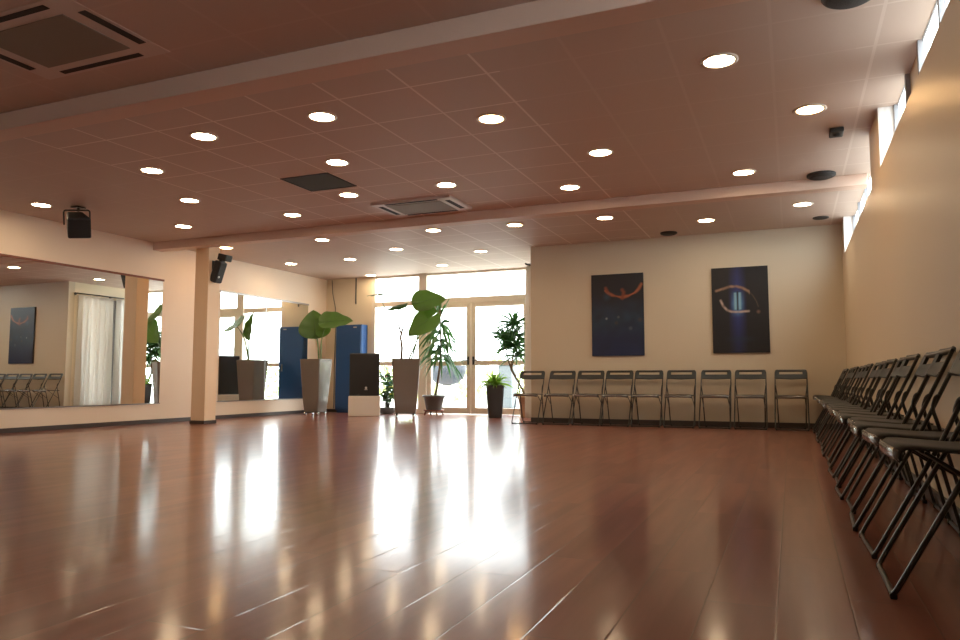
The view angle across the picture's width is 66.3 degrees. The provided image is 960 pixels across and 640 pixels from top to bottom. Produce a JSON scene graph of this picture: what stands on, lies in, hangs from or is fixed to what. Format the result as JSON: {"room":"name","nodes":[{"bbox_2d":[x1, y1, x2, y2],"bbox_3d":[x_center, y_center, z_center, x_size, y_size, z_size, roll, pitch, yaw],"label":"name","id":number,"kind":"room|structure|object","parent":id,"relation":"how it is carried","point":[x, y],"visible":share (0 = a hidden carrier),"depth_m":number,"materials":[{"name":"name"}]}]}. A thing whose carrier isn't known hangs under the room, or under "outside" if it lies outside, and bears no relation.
{"room":"dance studio","nodes":[
{"label":"dance studio","id":0,"kind":"room"},
{"bbox_2d":[0,210,326,428],"bbox_3d":[-6.406,-0.050,8.441,0.150,2.800,15.700,-2,-5,23],"label":"wall","id":1,"kind":"structure","parent":0,"point":[21,235],"depth_m":11.62,"materials":[{"name":"white paint"}]},
{"bbox_2d":[0,253,163,409],"bbox_3d":[-6.393,0.064,8.241,0.022,1.950,7.180,-2,-5,23],"label":"wall mirror","id":2,"kind":"object","parent":1,"relation":"attached to","point":[71,335],"visible":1,"depth_m":10.15,"materials":[{"name":"clear glass"}]},
{"bbox_2d":[0,410,310,433],"bbox_3d":[-6.330,1.313,8.297,0.015,0.060,15.700,-2,-5,23],"label":"baseboard","id":3,"kind":"structure","parent":1,"relation":"attached to","point":[118,423],"depth_m":10.84,"materials":[{"name":"grey"}]},
{"bbox_2d":[217,290,308,401],"bbox_3d":[-4.013,0.539,13.848,0.022,1.930,2.540,-2,-5,23],"label":"wall mirror","id":4,"kind":"object","parent":1,"relation":"attached to","point":[262,347],"visible":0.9,"depth_m":13.65,"materials":[{"name":"clear glass"}]},
{"bbox_2d":[217,292,265,400],"bbox_3d":[-4.271,0.497,13.248,0.008,1.885,1.204,-2,-5,23],"label":"mirror glass","id":5,"kind":"object","parent":4,"relation":"on","point":[242,330],"depth_m":13.22,"materials":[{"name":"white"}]},
{"bbox_2d":[265,299,307,398],"bbox_3d":[-3.781,0.592,14.404,0.008,1.885,1.304,-2,-5,23],"label":"mirror glass","id":6,"kind":"object","parent":4,"relation":"on","point":[285,347],"depth_m":14.31,"materials":[{"name":"white"}]},
{"bbox_2d":[191,247,219,420],"bbox_3d":[-4.254,0.193,11.397,0.265,2.800,0.240,-2,-5,23],"label":"pillar","id":7,"kind":"structure","parent":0,"point":[206,302],"depth_m":11.30,"materials":[{"name":"paint"}]},
{"bbox_2d":[189,420,215,423],"bbox_3d":[-4.254,1.563,11.284,0.285,0.050,0.260,-2,-5,23],"label":"trim","id":8,"kind":"structure","parent":7,"relation":"attached to","point":[191,421],"depth_m":11.19,"materials":[{"name":"grey"}]},
{"bbox_2d":[210,253,231,282],"bbox_3d":[-4.008,-0.801,11.374,0.326,0.452,0.160,-2,-5,23],"label":"loudspeaker","id":9,"kind":"object","parent":7,"relation":"attached to","point":[219,266],"visible":1,"depth_m":11.32,"materials":[{"name":"grey plastic"}]},
{"bbox_2d":[215,263,226,282],"bbox_3d":[-4.003,-0.727,11.366,0.110,0.285,0.130,-2,-5,23],"label":"grille","id":10,"kind":"object","parent":9,"relation":"attached to","point":[220,268],"depth_m":11.34,"materials":[{"name":"black"}]},
{"bbox_2d":[325,277,371,408],"bbox_3d":[-2.735,0.527,15.469,1.120,2.800,0.150,-2,-5,23],"label":"wall","id":11,"kind":"structure","parent":0,"point":[360,312],"depth_m":15.47,"materials":[{"name":"beige paint"}]},
{"bbox_2d":[332,281,335,408],"bbox_3d":[-3.099,0.506,15.522,0.126,2.711,0.014,-2,-5,23],"label":"cable","id":12,"kind":"object","parent":11,"relation":"attached to","point":[332,281],"visible":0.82,"depth_m":15.49,"materials":[{"name":"grey plastic"}]},
{"bbox_2d":[371,267,525,413],"bbox_3d":[-0.310,0.440,14.415,4.170,2.800,0.150,-2,-5,23],"label":"window","id":13,"kind":"structure","parent":11,"relation":"in","point":[424,279],"depth_m":14.65,"materials":[{"name":"beige wood"}]},
{"bbox_2d":[427,301,524,414],"bbox_3d":[-0.076,0.738,14.250,2.130,2.160,0.126,-2,-5,23],"label":"door","id":14,"kind":"structure","parent":13,"relation":"attached to","point":[472,361],"depth_m":14.28,"materials":[{"name":"beige metal"}]},
{"bbox_2d":[0,0,936,279],"bbox_3d":[-1.864,-1.654,6.619,10.133,0.100,16.050,-2,-5,23],"label":"ceiling","id":15,"kind":"structure","parent":0,"point":[641,91],"depth_m":6.22,"materials":[{"name":"tile"}]},
{"bbox_2d":[29,202,52,207],"bbox_3d":[-5.362,-1.404,8.981,0.248,0.010,0.248,-2,-5,23],"label":"recessed light","id":16,"kind":"object","parent":15,"relation":"in","point":[37,204],"visible":1,"depth_m":8.96,"materials":[{"name":"beige"}]},
{"bbox_2d":[63,206,90,237],"bbox_3d":[-4.974,-1.192,9.059,0.318,0.424,0.422,3,-6,-36],"label":"loudspeaker","id":17,"kind":"object","parent":15,"relation":"hanging from","point":[78,223],"visible":1,"depth_m":8.95,"materials":[{"name":"grey plastic"}]},
{"bbox_2d":[69,220,89,237],"bbox_3d":[-4.865,-1.111,8.933,0.244,0.229,0.101,3,-6,-36],"label":"grille","id":18,"kind":"object","parent":17,"relation":"attached to","point":[77,228],"depth_m":8.93,"materials":[{"name":"black"}]},
{"bbox_2d":[0,0,169,79],"bbox_3d":[-2.698,-1.759,4.666,1.140,0.010,0.780,-2,-5,23],"label":"air conditioning unit","id":19,"kind":"object","parent":15,"relation":"attached to","point":[48,39],"visible":1,"depth_m":4.63,"materials":[{"name":"beige plastic"}]},
{"bbox_2d":[0,14,129,67],"bbox_3d":[-2.698,-1.758,4.666,0.760,0.008,0.480,-2,-5,23],"label":"grille","id":20,"kind":"object","parent":19,"relation":"attached to","point":[52,40],"depth_m":4.64,"materials":[{"name":"brown"}]},
{"bbox_2d":[139,167,164,173],"bbox_3d":[-3.350,-1.525,7.505,0.248,0.010,0.248,-2,-5,23],"label":"recessed light","id":21,"kind":"object","parent":15,"relation":"in","point":[152,170],"visible":1,"depth_m":7.50,"materials":[{"name":"beige"}]},
{"bbox_2d":[174,224,192,227],"bbox_3d":[-4.129,-1.302,10.225,0.248,0.010,0.248,-2,-5,23],"label":"recessed light","id":22,"kind":"object","parent":15,"relation":"in","point":[175,225],"visible":1,"depth_m":10.22,"materials":[{"name":"beige"}]},
{"bbox_2d":[178,198,199,202],"bbox_3d":[-3.461,-1.423,8.753,0.248,0.010,0.248,-2,-5,23],"label":"recessed light","id":23,"kind":"object","parent":15,"relation":"in","point":[187,200],"visible":1,"depth_m":8.76,"materials":[{"name":"beige"}]},
{"bbox_2d":[189,131,218,140],"bbox_3d":[-2.427,-1.611,6.456,0.248,0.010,0.248,-2,-5,23],"label":"recessed light","id":24,"kind":"object","parent":15,"relation":"in","point":[198,135],"visible":1,"depth_m":6.46,"materials":[{"name":"beige"}]},
{"bbox_2d":[282,212,301,216],"bbox_3d":[-2.430,-1.360,9.520,0.248,0.010,0.248,-2,-5,23],"label":"recessed light","id":25,"kind":"object","parent":15,"relation":"in","point":[289,214],"visible":1,"depth_m":9.50,"materials":[{"name":"beige"}]},
{"bbox_2d":[280,172,356,191],"bbox_3d":[-1.744,-1.490,7.965,0.600,0.008,0.560,-2,-5,23],"label":"ceiling panel","id":26,"kind":"object","parent":15,"relation":"attached to","point":[321,181],"visible":1,"depth_m":7.96,"materials":[{"name":"grey metal"}]},
{"bbox_2d":[306,111,336,121],"bbox_3d":[-1.285,-1.651,5.975,0.248,0.010,0.248,-2,-5,23],"label":"recessed light","id":27,"kind":"object","parent":15,"relation":"in","point":[318,116],"visible":1,"depth_m":5.97,"materials":[{"name":"beige plastic"}]},
{"bbox_2d":[314,238,329,241],"bbox_3d":[-2.408,-1.222,11.209,0.248,0.010,0.248,-2,-5,23],"label":"recessed light","id":28,"kind":"object","parent":15,"relation":"in","point":[315,239],"visible":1,"depth_m":11.18,"materials":[{"name":"beige"}]},
{"bbox_2d":[324,158,349,165],"bbox_3d":[-1.405,-1.548,7.227,0.248,0.010,0.248,-2,-5,23],"label":"recessed light","id":29,"kind":"object","parent":15,"relation":"in","point":[333,161],"visible":1,"depth_m":7.23,"materials":[{"name":"beige"}]},
{"bbox_2d":[338,192,359,197],"bbox_3d":[-1.518,-1.444,8.497,0.248,0.010,0.248,-2,-5,23],"label":"recessed light","id":30,"kind":"object","parent":15,"relation":"in","point":[342,194],"visible":1,"depth_m":8.47,"materials":[{"name":"beige"}]},
{"bbox_2d":[355,278,356,303],"bbox_3d":[-2.602,-0.607,15.414,0.020,0.550,0.020,-2,-5,23],"label":"duct","id":31,"kind":"object","parent":15,"relation":"hanging from","point":[355,278],"visible":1,"depth_m":15.41,"materials":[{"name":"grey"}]},
{"bbox_2d":[389,248,403,250],"bbox_3d":[-1.371,-1.155,12.017,0.248,0.010,0.248,-2,-5,23],"label":"recessed light","id":32,"kind":"object","parent":15,"relation":"in","point":[393,249],"visible":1,"depth_m":12.04,"materials":[{"name":"beige"}]},
{"bbox_2d":[371,195,471,216],"bbox_3d":[-0.713,-1.390,9.011,1.060,0.036,0.660,-2,-5,23],"label":"air conditioning unit","id":33,"kind":"object","parent":15,"relation":"attached to","point":[445,203],"visible":1,"depth_m":8.93,"materials":[{"name":"beige plastic"}]},
{"bbox_2d":[387,200,456,214],"bbox_3d":[-0.713,-1.376,9.010,0.720,0.008,0.480,-2,-5,23],"label":"grille","id":34,"kind":"object","parent":33,"relation":"attached to","point":[433,206],"depth_m":8.98,"materials":[{"name":"brown"}]},
{"bbox_2d":[425,228,441,231],"bbox_3d":[-0.669,-1.280,10.498,0.248,0.010,0.248,-2,-5,23],"label":"recessed light","id":35,"kind":"object","parent":15,"relation":"in","point":[429,229],"visible":1,"depth_m":10.50,"materials":[{"name":"beige"}]},
{"bbox_2d":[435,182,456,187],"bbox_3d":[-0.369,-1.480,8.056,0.248,0.010,0.248,-2,-5,23],"label":"recessed light","id":36,"kind":"object","parent":15,"relation":"in","point":[439,184],"visible":1,"depth_m":8.04,"materials":[{"name":"beige"}]},
{"bbox_2d":[476,113,505,123],"bbox_3d":[0.092,-1.647,6.022,0.248,0.010,0.248,-2,-5,23],"label":"recessed light","id":37,"kind":"object","parent":15,"relation":"in","point":[487,118],"visible":1,"depth_m":6.01,"materials":[{"name":"beige plastic"}]},
{"bbox_2d":[153,173,867,251],"bbox_3d":[-0.505,-1.298,9.613,9.890,0.120,0.180,-2,-5,23],"label":"beam","id":38,"kind":"structure","parent":15,"relation":"attached to","point":[856,181],"depth_m":9.00,"materials":[{"name":"paint"}]},
{"bbox_2d":[506,223,523,226],"bbox_3d":[0.479,-1.310,10.133,0.248,0.010,0.248,-2,-5,23],"label":"recessed light","id":39,"kind":"object","parent":15,"relation":"in","point":[508,224],"visible":1,"depth_m":10.10,"materials":[{"name":"beige"}]},
{"bbox_2d":[559,184,580,189],"bbox_3d":[1.000,-1.472,8.161,0.248,0.010,0.248,-2,-5,23],"label":"recessed light","id":40,"kind":"object","parent":15,"relation":"in","point":[567,186],"visible":1,"depth_m":8.16,"materials":[{"name":"beige"}]},
{"bbox_2d":[587,148,613,156],"bbox_3d":[1.133,-1.574,6.915,0.248,0.010,0.248,-2,-5,23],"label":"recessed light","id":41,"kind":"object","parent":15,"relation":"in","point":[599,152],"visible":1,"depth_m":6.91,"materials":[{"name":"beige"}]},
{"bbox_2d":[596,216,614,219],"bbox_3d":[1.650,-1.346,9.694,0.248,0.010,0.248,-2,-5,23],"label":"recessed light","id":42,"kind":"object","parent":15,"relation":"in","point":[598,217],"visible":1,"depth_m":9.67,"materials":[{"name":"beige"}]},
{"bbox_2d":[660,231,676,235],"bbox_3d":[2.743,-1.254,10.682,0.240,0.034,0.240,-2,-5,23],"label":"ceiling speaker","id":43,"kind":"object","parent":15,"relation":"attached to","point":[665,233],"visible":1,"depth_m":10.61,"materials":[{"name":"grey plastic"}]},
{"bbox_2d":[697,218,715,222],"bbox_3d":[3.029,-1.333,9.849,0.248,0.010,0.248,-2,-5,23],"label":"recessed light","id":44,"kind":"object","parent":15,"relation":"in","point":[704,220],"visible":1,"depth_m":9.85,"materials":[{"name":"beige"}]},
{"bbox_2d":[700,52,738,68],"bbox_3d":[1.605,-1.737,4.930,0.248,0.010,0.248,-2,-5,23],"label":"recessed light","id":45,"kind":"object","parent":15,"relation":"in","point":[723,59],"visible":1,"depth_m":4.92,"materials":[{"name":"beige plastic"}]},
{"bbox_2d":[731,169,755,175],"bbox_3d":[2.717,-1.520,7.578,0.248,0.010,0.248,-2,-5,23],"label":"recessed light","id":46,"kind":"object","parent":15,"relation":"in","point":[742,172],"visible":1,"depth_m":7.58,"materials":[{"name":"beige"}]},
{"bbox_2d":[792,202,813,206],"bbox_3d":[3.929,-1.407,8.950,0.248,0.010,0.248,-2,-5,23],"label":"recessed light","id":47,"kind":"object","parent":15,"relation":"in","point":[799,204],"visible":1,"depth_m":8.96,"materials":[{"name":"beige"}]},
{"bbox_2d":[793,103,826,114],"bbox_3d":[2.611,-1.664,5.816,0.248,0.010,0.248,-2,-5,23],"label":"recessed light","id":48,"kind":"object","parent":15,"relation":"in","point":[808,109],"visible":1,"depth_m":5.81,"materials":[{"name":"beige plastic"}]},
{"bbox_2d":[812,216,828,219],"bbox_3d":[4.495,-1.343,9.696,0.200,0.017,0.200,-2,-5,23],"label":"ceiling speaker","id":49,"kind":"object","parent":15,"relation":"attached to","point":[817,217],"visible":1,"depth_m":9.67,"materials":[{"name":"grey plastic"}]},
{"bbox_2d":[806,170,835,179],"bbox_3d":[3.555,-1.499,7.657,0.280,0.040,0.280,-2,-5,23],"label":"ceiling speaker","id":50,"kind":"object","parent":15,"relation":"attached to","point":[826,174],"visible":1,"depth_m":7.59,"materials":[{"name":"grey"}]},
{"bbox_2d":[829,127,843,137],"bbox_3d":[3.058,-1.602,6.307,0.110,0.055,0.180,-2,-5,23],"label":"ceiling detector","id":51,"kind":"object","parent":15,"relation":"attached to","point":[835,132],"visible":1,"depth_m":6.25,"materials":[{"name":"grey plastic"}]},
{"bbox_2d":[821,0,869,9],"bbox_3d":[2.030,-1.784,4.035,0.290,0.063,0.290,-2,-5,23],"label":"ceiling speaker","id":52,"kind":"object","parent":15,"relation":"attached to","point":[831,4],"visible":1,"depth_m":4.08,"materials":[{"name":"grey plastic"}]},
{"bbox_2d":[0,412,959,639],"bbox_3d":[-1.746,1.232,6.332,10.390,0.100,16.050,-2,-5,23],"label":"floor","id":53,"kind":"structure","parent":0,"point":[332,525],"depth_m":3.20,"materials":[{"name":"laminate"}]},
{"bbox_2d":[298,310,352,415],"bbox_3d":[-2.914,0.797,13.861,0.926,1.998,0.528,-2,-5,23],"label":"plant","id":54,"kind":"object","parent":53,"relation":"on","point":[315,373],"visible":1,"depth_m":13.85,"materials":[{"name":"ceramic"}]},
{"bbox_2d":[335,324,366,412],"bbox_3d":[-2.666,1.003,15.156,0.620,1.800,0.260,-2,-5,23],"label":"locker","id":55,"kind":"object","parent":53,"relation":"on","point":[349,338],"visible":0.46,"depth_m":15.09,"materials":[{"name":"blue metal"}]},
{"bbox_2d":[348,395,379,415],"bbox_3d":[-2.172,1.611,13.827,0.580,0.370,0.525,1,-5,-7],"label":"pedestal","id":56,"kind":"object","parent":53,"relation":"on","point":[357,405],"visible":0.88,"depth_m":13.57,"materials":[{"name":"white laminate"}]},
{"bbox_2d":[349,353,379,395],"bbox_3d":[-2.171,1.031,13.862,0.553,0.790,0.470,1,-5,-7],"label":"loudspeaker","id":57,"kind":"object","parent":56,"relation":"on","point":[364,376],"visible":1,"depth_m":13.64,"materials":[{"name":"grey plastic"}]},
{"bbox_2d":[379,365,394,413],"bbox_3d":[-1.814,1.371,14.547,0.448,0.965,0.462,-2,-5,23],"label":"flowering plant","id":58,"kind":"object","parent":53,"relation":"on","point":[388,395],"visible":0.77,"depth_m":14.47,"materials":[{"name":"green plant"}]},
{"bbox_2d":[368,290,445,417],"bbox_3d":[-1.328,0.597,13.039,1.468,2.263,0.599,-1,-5,8],"label":"plant","id":59,"kind":"object","parent":53,"relation":"on","point":[405,371],"visible":1,"depth_m":12.80,"materials":[{"name":"green plant"}]},
{"bbox_2d":[416,294,465,415],"bbox_3d":[-0.767,0.655,13.991,1.061,2.313,1.108,-2,-5,23],"label":"dracaena plant","id":60,"kind":"object","parent":53,"relation":"on","point":[433,403],"visible":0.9,"depth_m":13.88,"materials":[{"name":"green plant"}]},
{"bbox_2d":[478,371,512,417],"bbox_3d":[0.264,1.312,13.041,0.629,0.837,0.651,-2,-5,23],"label":"potted plant","id":61,"kind":"object","parent":53,"relation":"on","point":[494,387],"visible":1,"depth_m":12.92,"materials":[{"name":"green plant"}]},
{"bbox_2d":[486,308,524,416],"bbox_3d":[0.578,0.774,13.379,0.989,1.964,0.953,-4,-6,42],"label":"potted tree","id":62,"kind":"object","parent":53,"relation":"on","point":[508,336],"visible":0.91,"depth_m":13.36,"materials":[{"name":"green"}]},
{"bbox_2d":[511,371,544,424],"bbox_3d":[0.752,1.185,11.310,0.429,0.807,0.437,-2,-5,23],"label":"folding chair","id":63,"kind":"object","parent":53,"relation":"on","point":[522,376],"visible":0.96,"depth_m":11.40,"materials":[{"name":"grey metal"}]},
{"bbox_2d":[542,371,575,424],"bbox_3d":[1.203,1.169,11.120,0.429,0.807,0.437,-2,-5,23],"label":"folding chair","id":64,"kind":"object","parent":53,"relation":"on","point":[552,376],"visible":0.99,"depth_m":11.20,"materials":[{"name":"grey plastic"}]},
{"bbox_2d":[571,371,604,425],"bbox_3d":[1.616,1.155,10.946,0.429,0.807,0.437,-2,-5,23],"label":"folding chair","id":65,"kind":"object","parent":53,"relation":"on","point":[580,376],"visible":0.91,"depth_m":11.05,"materials":[{"name":"grey plastic"}]},
{"bbox_2d":[600,370,633,426],"bbox_3d":[2.015,1.141,10.778,0.429,0.807,0.437,-2,-5,24],"label":"folding chair","id":66,"kind":"object","parent":53,"relation":"on","point":[608,376],"visible":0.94,"depth_m":10.88,"materials":[{"name":"grey plastic"}]},
{"bbox_2d":[630,370,663,427],"bbox_3d":[2.417,1.127,10.608,0.429,0.807,0.437,-2,-5,23],"label":"folding chair","id":67,"kind":"object","parent":53,"relation":"on","point":[637,376],"visible":1,"depth_m":10.70,"materials":[{"name":"grey plastic"}]},
{"bbox_2d":[663,370,695,427],"bbox_3d":[2.842,1.113,10.430,0.429,0.807,0.437,-2,-5,23],"label":"folding chair","id":68,"kind":"object","parent":53,"relation":"on","point":[693,375],"visible":1,"depth_m":10.52,"materials":[{"name":"grey plastic"}]},
{"bbox_2d":[698,370,731,428],"bbox_3d":[3.282,1.098,10.244,0.429,0.807,0.437,-2,-5,24],"label":"folding chair","id":69,"kind":"object","parent":53,"relation":"on","point":[703,375],"visible":1,"depth_m":10.35,"materials":[{"name":"grey plastic"}]},
{"bbox_2d":[734,370,767,429],"bbox_3d":[3.706,1.083,10.065,0.429,0.807,0.437,-2,-5,23],"label":"folding chair","id":70,"kind":"object","parent":53,"relation":"on","point":[737,375],"visible":1,"depth_m":10.16,"materials":[{"name":"grey plastic"}]},
{"bbox_2d":[774,369,809,430],"bbox_3d":[4.181,1.067,9.865,0.429,0.807,0.437,-2,-5,24],"label":"folding chair","id":71,"kind":"object","parent":53,"relation":"on","point":[777,375],"visible":1,"depth_m":9.96,"materials":[{"name":"grey plastic"}]},
{"bbox_2d":[812,369,847,430],"bbox_3d":[4.638,1.057,9.747,0.437,0.807,0.429,-2,-5,22],"label":"folding chair","id":72,"kind":"object","parent":53,"relation":"on","point":[844,369],"visible":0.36,"depth_m":9.86,"materials":[{"name":"grey plastic"}]},
{"bbox_2d":[812,369,849,433],"bbox_3d":[4.431,1.019,9.287,0.437,0.807,0.429,-2,-5,22],"label":"folding chair","id":73,"kind":"object","parent":53,"relation":"on","point":[845,371],"visible":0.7,"depth_m":9.21,"materials":[{"name":"grey plastic"}]},
{"bbox_2d":[816,368,854,436],"bbox_3d":[4.253,0.980,8.815,0.437,0.807,0.429,-2,-5,24],"label":"folding chair","id":74,"kind":"object","parent":53,"relation":"on","point":[850,368],"visible":0.38,"depth_m":8.96,"materials":[{"name":"grey plastic"}]},
{"bbox_2d":[816,367,855,437],"bbox_3d":[4.047,0.943,8.355,0.437,0.807,0.429,-2,-5,24],"label":"folding chair","id":75,"kind":"object","parent":53,"relation":"on","point":[853,367],"visible":0.32,"depth_m":8.50,"materials":[{"name":"grey plastic"}]},
{"bbox_2d":[816,367,860,442],"bbox_3d":[3.840,0.905,7.894,0.437,0.807,0.429,-2,-5,22],"label":"folding chair","id":76,"kind":"object","parent":53,"relation":"on","point":[855,369],"visible":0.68,"depth_m":7.83,"materials":[{"name":"grey plastic"}]},
{"bbox_2d":[819,366,866,447],"bbox_3d":[3.662,0.866,7.421,0.437,0.807,0.429,-2,-5,22],"label":"folding chair","id":77,"kind":"object","parent":53,"relation":"on","point":[861,367],"visible":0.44,"depth_m":7.57,"materials":[{"name":"grey plastic"}]},
{"bbox_2d":[821,364,870,452],"bbox_3d":[3.456,0.828,6.961,0.437,0.807,0.429,-2,-5,24],"label":"folding chair","id":78,"kind":"object","parent":53,"relation":"on","point":[864,367],"visible":0.44,"depth_m":7.09,"materials":[{"name":"grey plastic"}]},
{"bbox_2d":[821,363,877,457],"bbox_3d":[3.249,0.790,6.501,0.437,0.807,0.429,-2,-5,23],"label":"folding chair","id":79,"kind":"object","parent":53,"relation":"on","point":[866,372],"visible":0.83,"depth_m":6.41,"materials":[{"name":"grey plastic"}]},
{"bbox_2d":[825,362,887,464],"bbox_3d":[3.071,0.752,6.027,0.437,0.807,0.429,-2,-5,22],"label":"folding chair","id":80,"kind":"object","parent":53,"relation":"on","point":[874,370],"visible":0.47,"depth_m":6.14,"materials":[{"name":"grey plastic"}]},
{"bbox_2d":[827,361,893,471],"bbox_3d":[2.864,0.714,5.567,0.437,0.807,0.429,-2,-5,23],"label":"folding chair","id":81,"kind":"object","parent":53,"relation":"on","point":[882,363],"visible":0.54,"depth_m":5.67,"materials":[{"name":"grey plastic"}]},
{"bbox_2d":[828,358,902,480],"bbox_3d":[2.660,0.676,5.111,0.437,0.807,0.429,-2,-5,21],"label":"folding chair","id":82,"kind":"object","parent":53,"relation":"on","point":[885,372],"visible":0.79,"depth_m":5.06,"materials":[{"name":"grey plastic"}]},
{"bbox_2d":[835,357,916,490],"bbox_3d":[2.479,0.638,4.647,0.437,0.807,0.429,-2,-5,23],"label":"folding chair","id":83,"kind":"object","parent":53,"relation":"on","point":[899,362],"visible":0.56,"depth_m":4.69,"materials":[{"name":"grey plastic"}]},
{"bbox_2d":[835,353,926,503],"bbox_3d":[2.270,0.602,4.205,0.437,0.807,0.429,-2,-5,22],"label":"folding chair","id":84,"kind":"object","parent":53,"relation":"on","point":[905,371],"visible":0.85,"depth_m":4.12,"materials":[{"name":"grey plastic"}]},
{"bbox_2d":[846,350,946,518],"bbox_3d":[2.119,0.567,3.772,0.437,0.807,0.429,-2,-5,23],"label":"folding chair","id":85,"kind":"object","parent":53,"relation":"on","point":[923,367],"visible":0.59,"depth_m":3.85,"materials":[{"name":"grey plastic"}]},
{"bbox_2d":[849,346,959,536],"bbox_3d":[1.918,0.532,3.349,0.437,0.807,0.429,-2,-5,25],"label":"folding chair","id":86,"kind":"object","parent":53,"relation":"on","point":[937,368],"visible":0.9,"depth_m":3.25,"materials":[{"name":"grey plastic"}]},
{"bbox_2d":[859,350,959,558],"bbox_3d":[1.730,0.492,2.868,0.437,0.807,0.429,-2,-5,21],"label":"folding chair","id":87,"kind":"object","parent":53,"relation":"on","point":[873,436],"visible":0.93,"depth_m":2.86,"materials":[{"name":"grey plastic"}]},
{"bbox_2d":[876,420,959,599],"bbox_3d":[1.521,0.451,2.357,0.437,0.807,0.429,-2,-5,23],"label":"folding chair","id":88,"kind":"object","parent":53,"relation":"on","point":[892,447],"visible":1,"depth_m":2.28,"materials":[{"name":"grey plastic"}]},
{"bbox_2d":[517,396,524,416],"bbox_3d":[0.844,1.552,13.262,0.336,0.395,0.336,-2,-5,23],"label":"pot","id":89,"kind":"object","parent":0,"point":[522,397],"depth_m":13.15,"materials":[{"name":"brown"}]},
{"bbox_2d":[525,266,530,417],"bbox_3d":[0.938,0.384,12.321,0.159,2.470,0.899,-2,-5,23],"label":"curtain","id":90,"kind":"object","parent":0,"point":[528,268],"visible":0.21,"depth_m":11.96,"materials":[{"name":"white fabric"}]},
{"bbox_2d":[530,224,847,423],"bbox_3d":[3.053,0.149,10.866,4.800,2.800,0.150,-2,-5,23],"label":"wall","id":91,"kind":"structure","parent":0,"point":[806,289],"depth_m":10.77,"materials":[{"name":"beige paint"}]},
{"bbox_2d":[591,272,644,355],"bbox_3d":[2.095,-0.080,11.193,0.795,1.250,0.030,-2,-5,23],"label":"poster","id":92,"kind":"object","parent":91,"relation":"attached to","point":[617,299],"visible":1,"depth_m":11.17,"materials":[{"name":"black paper"}]},
{"bbox_2d":[531,417,845,429],"bbox_3d":[2.882,1.505,10.736,4.500,0.075,0.018,-2,-5,23],"label":"baseboard","id":93,"kind":"structure","parent":91,"relation":"attached to","point":[546,420],"depth_m":10.69,"materials":[{"name":"grey"}]},
{"bbox_2d":[711,265,769,352],"bbox_3d":[3.720,-0.146,10.509,0.765,1.230,0.030,-2,-5,23],"label":"poster","id":94,"kind":"object","parent":91,"relation":"attached to","point":[740,297],"visible":1,"depth_m":10.49,"materials":[{"name":"black paper"}]},
{"bbox_2d":[841,0,959,507],"bbox_3d":[2.429,-0.444,3.636,0.300,2.800,13.700,-2,-5,23],"label":"wall","id":95,"kind":"structure","parent":0,"point":[901,258],"depth_m":4.25,"materials":[{"name":"beige paint"}]},
{"bbox_2d":[0,0,750,141],"bbox_3d":[-2.354,-1.635,5.381,9.790,0.140,0.200,-2,-5,23],"label":"ceiling beam","id":96,"kind":"structure","parent":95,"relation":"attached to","point":[538,20],"depth_m":4.66,"materials":[{"name":"paint"}]},
{"bbox_2d":[853,174,870,231],"bbox_3d":[4.204,-1.252,7.974,0.034,0.480,3.525,-2,-5,23],"label":"window","id":97,"kind":"structure","parent":95,"relation":"in","point":[865,192],"depth_m":8.85,"materials":[{"name":"white glass"}]},
{"bbox_2d":[843,7,946,250],"bbox_3d":[2.263,-1.616,3.541,0.138,0.480,13.220,-2,-5,23],"label":"trim","id":98,"kind":"structure","parent":95,"relation":"attached to","point":[885,114],"depth_m":5.76,"materials":[{"name":"white"}]},
{"bbox_2d":[893,73,910,129],"bbox_3d":[3.125,-1.461,5.431,0.034,0.480,0.665,-2,-5,23],"label":"window","id":99,"kind":"structure","parent":95,"relation":"in","point":[907,87],"depth_m":5.37,"materials":[{"name":"white glass"}]},
{"bbox_2d":[861,437,959,524],"bbox_3d":[2.280,0.918,3.576,0.015,0.075,13.680,-2,-5,23],"label":"baseboard","id":100,"kind":"structure","parent":95,"relation":"attached to","point":[935,493],"depth_m":3.97,"materials":[{"name":"grey"}]},
{"bbox_2d":[917,0,945,74],"bbox_3d":[1.268,-1.820,1.052,0.034,0.480,7.845,-2,-5,23],"label":"window","id":101,"kind":"structure","parent":95,"relation":"in","point":[940,4],"depth_m":4.51,"materials":[{"name":"white glass"}]},
{"label":"outside","id":102,"kind":"structure","parent":0,"visible":0},
{"bbox_2d":[380,390,521,414],"bbox_3d":[11.343,2.921,26.676,80.000,0.100,31.750,-2,-5,23],"label":"ground","id":103,"kind":"structure","parent":102,"point":[462,403],"depth_m":22.58,"materials":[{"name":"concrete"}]},
{"bbox_2d":[432,365,466,406],"bbox_3d":[-0.840,1.693,18.737,1.000,1.050,1.000,-2,-5,23],"label":"fountain","id":104,"kind":"object","parent":103,"relation":"on","point":[446,382],"visible":0.7,"depth_m":18.46,"materials":[{"name":"concrete"}]},
{"bbox_2d":[432,365,466,384],"bbox_3d":[-0.840,1.414,18.760,1.000,0.490,1.000,-2,-5,23],"label":"bowl","id":105,"kind":"object","parent":104,"relation":"on","point":[445,380],"depth_m":18.40,"materials":[{"name":"grey stone"}]},
{"bbox_2d":[379,355,523,401],"bbox_3d":[-0.149,1.903,23.985,25.200,1.671,1.430,-2,-5,23],"label":"hedge","id":106,"kind":"object","parent":103,"relation":"on","point":[460,385],"visible":0.11,"depth_m":23.86,"materials":[{"name":"green plant"}]},
{"bbox_2d":[498,365,517,407],"bbox_3d":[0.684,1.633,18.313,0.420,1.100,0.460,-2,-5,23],"label":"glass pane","id":107,"kind":"object","parent":103,"relation":"on","point":[508,400],"visible":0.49,"depth_m":18.12,"materials":[{"name":"grey"}]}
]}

